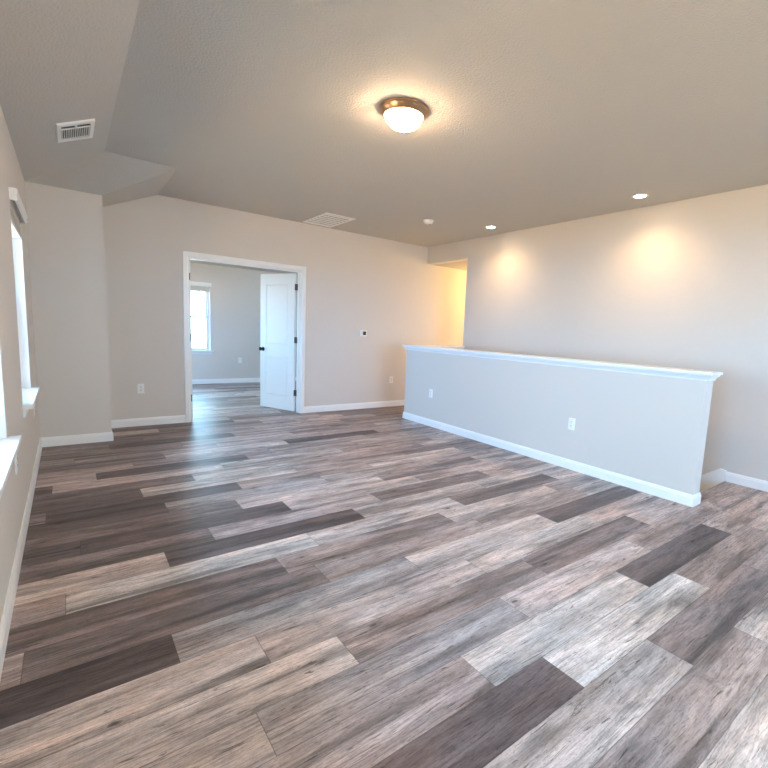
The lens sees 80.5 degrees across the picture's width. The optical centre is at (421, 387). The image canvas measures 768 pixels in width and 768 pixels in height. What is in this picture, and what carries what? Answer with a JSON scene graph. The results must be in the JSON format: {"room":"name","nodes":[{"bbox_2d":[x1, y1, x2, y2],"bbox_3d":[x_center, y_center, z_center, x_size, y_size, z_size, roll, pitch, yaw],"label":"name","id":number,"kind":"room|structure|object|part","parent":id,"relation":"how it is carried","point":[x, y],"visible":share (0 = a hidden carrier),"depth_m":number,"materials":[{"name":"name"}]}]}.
{"room":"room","nodes":[
{"label":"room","id":0,"kind":"room"},
{"bbox_2d":[0,105,39,622],"bbox_3d":[-1.382,-0.298,1.243,0.130,3.250,9.168,-3,9,-38],"label":"wall","id":1,"kind":"structure","parent":0,"point":[13,499],"depth_m":2.60,"materials":[{"name":"paint"}]},
{"bbox_2d":[0,351,21,498],"bbox_3d":[-1.731,-0.330,1.734,0.178,1.442,0.990,-3,9,-38],"label":"window","id":2,"kind":"structure","parent":1,"relation":"in","point":[9,445],"depth_m":2.06,"materials":[{"name":"white plastic"}]},
{"bbox_3d":[-1.745,0.311,1.828,0.135,0.022,0.990,-3,9,-38],"label":"sill","id":3,"kind":"part","parent":2,"relation":"part of","materials":[{"name":"white paint"}]},
{"bbox_2d":[14,454,17,473],"bbox_3d":[-2.199,0.404,2.454,0.009,0.118,0.072,-3,9,-38],"label":"wall outlet","id":4,"kind":"object","parent":1,"relation":"attached to","point":[16,459],"visible":0.88,"depth_m":2.43,"materials":[{"name":"white plastic"}]},
{"bbox_2d":[12,200,38,417],"bbox_3d":[-2.908,-0.575,3.231,0.178,1.442,0.990,-3,9,-38],"label":"window","id":5,"kind":"structure","parent":1,"relation":"in","point":[29,394],"depth_m":3.58,"materials":[{"name":"glass"}]},
{"bbox_2d":[9,187,27,238],"bbox_3d":[-2.852,-1.206,3.172,0.097,0.198,0.940,-3,9,-38],"label":"window blind","id":6,"kind":"object","parent":5,"relation":"attached to","point":[14,195],"visible":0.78,"depth_m":3.11,"materials":[{"name":"white plastic"}]},
{"bbox_3d":[-2.873,-1.116,3.170,0.052,0.018,0.886,-3,9,-38],"label":"rail","id":7,"kind":"part","parent":6,"relation":"part of","materials":[{"name":"white plastic"}]},
{"bbox_3d":[-2.921,0.067,3.326,0.135,0.022,0.990,-3,9,-38],"label":"sill","id":8,"kind":"part","parent":5,"relation":"part of","materials":[{"name":"white paint"}]},
{"bbox_2d":[0,432,113,679],"bbox_3d":[-1.159,1.003,1.630,0.591,0.095,8.908,-3,9,-38],"label":"baseboard","id":9,"kind":"structure","parent":1,"relation":"attached to","point":[6,618],"depth_m":2.62,"materials":[{"name":"white paint"}]},
{"bbox_2d":[25,182,111,437],"bbox_3d":[-3.623,-0.962,4.661,0.577,3.000,0.661,-3,9,-38],"label":"wall","id":10,"kind":"structure","parent":0,"point":[65,228],"depth_m":4.42,"materials":[{"name":"paint"}]},
{"bbox_2d":[189,259,297,274],"bbox_3d":[-2.071,-2.398,8.583,7.951,0.150,3.662,-3,9,-38],"label":"ceiling","id":11,"kind":"structure","parent":0,"point":[191,261],"depth_m":9.30,"materials":[{"name":"paint"}]},
{"bbox_2d":[190,262,297,379],"bbox_3d":[-4.277,-1.335,9.454,5.451,2.980,0.130,-3,9,-38],"label":"wall","id":12,"kind":"structure","parent":0,"point":[234,292],"depth_m":9.57,"materials":[{"name":"paint"}]},
{"bbox_2d":[191,285,213,354],"bbox_3d":[-4.722,-1.397,9.061,0.990,1.442,0.178,-3,9,-38],"label":"window","id":13,"kind":"structure","parent":12,"relation":"in","point":[205,351],"depth_m":9.34,"materials":[{"name":"white plastic"}]},
{"bbox_3d":[-4.754,-1.757,9.078,0.840,0.665,0.018,-3,9,-38],"label":"sash","id":14,"kind":"part","parent":13,"relation":"part of","materials":[{"name":"glass"}]},
{"bbox_3d":[-4.772,-1.125,9.143,0.840,0.685,0.018,-3,9,-38],"label":"sash","id":15,"kind":"part","parent":13,"relation":"part of","materials":[{"name":"glass"}]},
{"bbox_2d":[191,281,210,292],"bbox_3d":[-4.673,-2.023,8.956,0.940,0.198,0.097,-3,9,-38],"label":"window blind","id":16,"kind":"object","parent":13,"relation":"attached to","point":[200,286],"visible":0.35,"depth_m":9.11,"materials":[{"name":"white plastic"}]},
{"bbox_3d":[-4.762,-1.436,9.110,0.910,1.380,0.043,-3,9,-38],"label":"frame","id":17,"kind":"part","parent":13,"relation":"part of","materials":[{"name":"white plastic"}]},
{"bbox_3d":[-4.740,-0.752,9.125,0.990,0.022,0.135,-3,9,-38],"label":"sill","id":18,"kind":"part","parent":13,"relation":"part of","materials":[{"name":"white paint"}]},
{"bbox_2d":[192,377,295,383],"bbox_3d":[-3.172,0.088,8.124,5.451,0.095,3.662,-3,9,-38],"label":"baseboard","id":19,"kind":"structure","parent":12,"relation":"attached to","point":[233,380],"depth_m":9.63,"materials":[{"name":"white paint"}]},
{"bbox_2d":[103,195,466,419],"bbox_3d":[-0.962,-1.036,7.245,7.951,3.250,0.130,-3,9,-38],"label":"wall","id":20,"kind":"structure","parent":0,"point":[388,289],"depth_m":6.42,"materials":[{"name":"paint"}]},
{"bbox_2d":[137,384,143,393],"bbox_3d":[-3.372,0.007,5.434,0.072,0.118,0.009,-3,9,-38],"label":"wall outlet","id":21,"kind":"object","parent":20,"relation":"attached to","point":[140,387],"visible":1,"depth_m":5.43,"materials":[{"name":"white plastic"}]},
{"bbox_2d":[189,261,192,418],"bbox_3d":[-3.209,-0.641,6.065,0.171,2.028,0.754,-4,10,-44],"label":"door","id":22,"kind":"structure","parent":20,"relation":"in","point":[189,261],"depth_m":5.84,"materials":[{"name":"white paint"}]},
{"bbox_2d":[182,251,305,421],"bbox_3d":[-2.379,-0.660,6.194,1.603,2.134,0.166,-3,9,-38],"label":"trim","id":23,"kind":"structure","parent":20,"relation":"attached to","point":[186,255],"depth_m":6.02,"materials":[{"name":"white paint"}]},
{"bbox_2d":[111,400,403,427],"bbox_3d":[-0.792,0.279,7.502,7.274,0.095,0.014,-3,9,-38],"label":"baseboard","id":24,"kind":"structure","parent":20,"relation":"attached to","point":[119,423],"depth_m":6.76,"materials":[{"name":"white paint"}]},
{"bbox_2d":[259,273,297,410],"bbox_3d":[-2.156,-0.689,6.840,0.756,2.028,0.171,7,8,29],"label":"door","id":25,"kind":"structure","parent":20,"relation":"in","point":[278,339],"depth_m":6.82,"materials":[{"name":"white paint"}]},
{"bbox_2d":[360,330,366,335],"bbox_3d":[-0.918,-0.872,7.207,0.120,0.096,0.026,-3,9,-38],"label":"thermostat","id":26,"kind":"object","parent":20,"relation":"attached to","point":[362,332],"visible":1,"depth_m":7.19,"materials":[{"name":"white plastic"}]},
{"bbox_2d":[0,381,767,767],"bbox_3d":[0.535,0.787,5.356,8.051,0.250,12.900,-3,9,-38],"label":"floor","id":27,"kind":"structure","parent":0,"point":[243,583],"depth_m":2.12,"materials":[{"name":"laminate"}]},
{"bbox_2d":[0,0,767,246],"bbox_3d":[0.790,-1.756,2.710,5.212,0.523,8.908,-3,9,-38],"label":"ceiling","id":28,"kind":"structure","parent":0,"point":[542,112],"depth_m":2.85,"materials":[{"name":"paint"}]},
{"bbox_2d":[56,119,94,142],"bbox_3d":[-2.534,-1.882,3.311,0.222,0.109,0.410,-3,9,-38],"label":"ceiling vent","id":29,"kind":"object","parent":28,"relation":"in","point":[81,129],"visible":1,"depth_m":3.29,"materials":[{"name":"white plastic"}]},
{"bbox_2d":[303,212,354,227],"bbox_3d":[-1.264,-2.281,6.154,0.430,0.008,0.730,-3,9,-38],"label":"ceiling vent","id":30,"kind":"object","parent":28,"relation":"in","point":[326,219],"visible":1,"depth_m":6.12,"materials":[{"name":"white plastic"}]},
{"bbox_2d":[379,97,428,132],"bbox_3d":[-0.116,-1.758,2.980,0.335,0.143,0.335,-3,9,-38],"label":"ceiling light","id":31,"kind":"object","parent":28,"relation":"attached to","point":[403,114],"visible":1,"depth_m":2.89,"materials":[{"name":"white glass"}]},
{"bbox_2d":[423,219,433,223],"bbox_3d":[0.094,-2.168,5.911,0.140,0.044,0.140,-3,9,-38],"label":"smoke detector","id":32,"kind":"object","parent":28,"relation":"attached to","point":[426,221],"visible":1,"depth_m":5.87,"materials":[{"name":"white plastic"}]},
{"bbox_2d":[631,193,648,198],"bbox_3d":[2.177,-1.909,4.498,0.156,0.008,0.156,-3,9,-38],"label":"recessed light","id":33,"kind":"object","parent":28,"relation":"in","point":[642,195],"visible":1,"depth_m":4.49,"materials":[{"name":"white plastic"}]},
{"bbox_2d":[436,260,466,269],"bbox_3d":[1.508,-2.211,8.264,2.509,0.150,1.007,-3,9,-38],"label":"ceiling","id":34,"kind":"structure","parent":0,"point":[462,265],"depth_m":7.82,"materials":[{"name":"paint"}]},
{"bbox_2d":[404,350,712,494],"bbox_3d":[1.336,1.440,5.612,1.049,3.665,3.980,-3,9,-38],"label":"wall","id":35,"kind":"structure","parent":0,"point":[648,428],"depth_m":4.42,"materials":[{"name":"paint"}]},
{"bbox_2d":[429,389,432,397],"bbox_3d":[0.131,0.074,6.210,0.009,0.118,0.072,-3,9,-38],"label":"wall outlet","id":36,"kind":"object","parent":35,"relation":"attached to","point":[430,390],"visible":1,"depth_m":6.21,"materials":[{"name":"white plastic"}]},
{"bbox_2d":[403,345,722,380],"bbox_3d":[1.408,-0.351,5.376,1.081,0.048,4.044,-3,9,-38],"label":"trim","id":37,"kind":"structure","parent":35,"relation":"attached to","point":[530,360],"depth_m":4.33,"materials":[{"name":"white paint"}]},
{"bbox_2d":[568,418,574,429],"bbox_3d":[1.489,0.357,4.480,0.009,0.118,0.072,-3,9,-38],"label":"wall outlet","id":38,"kind":"object","parent":35,"relation":"attached to","point":[571,423],"visible":1,"depth_m":4.48,"materials":[{"name":"white plastic"}]},
{"bbox_2d":[402,412,767,506],"bbox_3d":[2.585,0.886,3.957,1.063,0.095,7.980,-3,9,-38],"label":"baseboard","id":39,"kind":"structure","parent":35,"relation":"attached to","point":[683,498],"depth_m":4.32,"materials":[{"name":"white paint"}]},
{"bbox_2d":[427,184,767,480],"bbox_3d":[2.809,0.859,4.639,0.130,6.000,9.038,-3,9,-38],"label":"wall","id":40,"kind":"structure","parent":0,"point":[683,284],"depth_m":4.82,"materials":[{"name":"paint"}]},
{"bbox_2d":[699,468,726,491],"bbox_3d":[1.764,2.002,5.937,0.020,2.913,3.608,-3,9,-38],"label":"trim","id":41,"kind":"structure","parent":40,"relation":"attached to","point":[708,480],"depth_m":4.44,"materials":[{"name":"white paint"}]}
]}

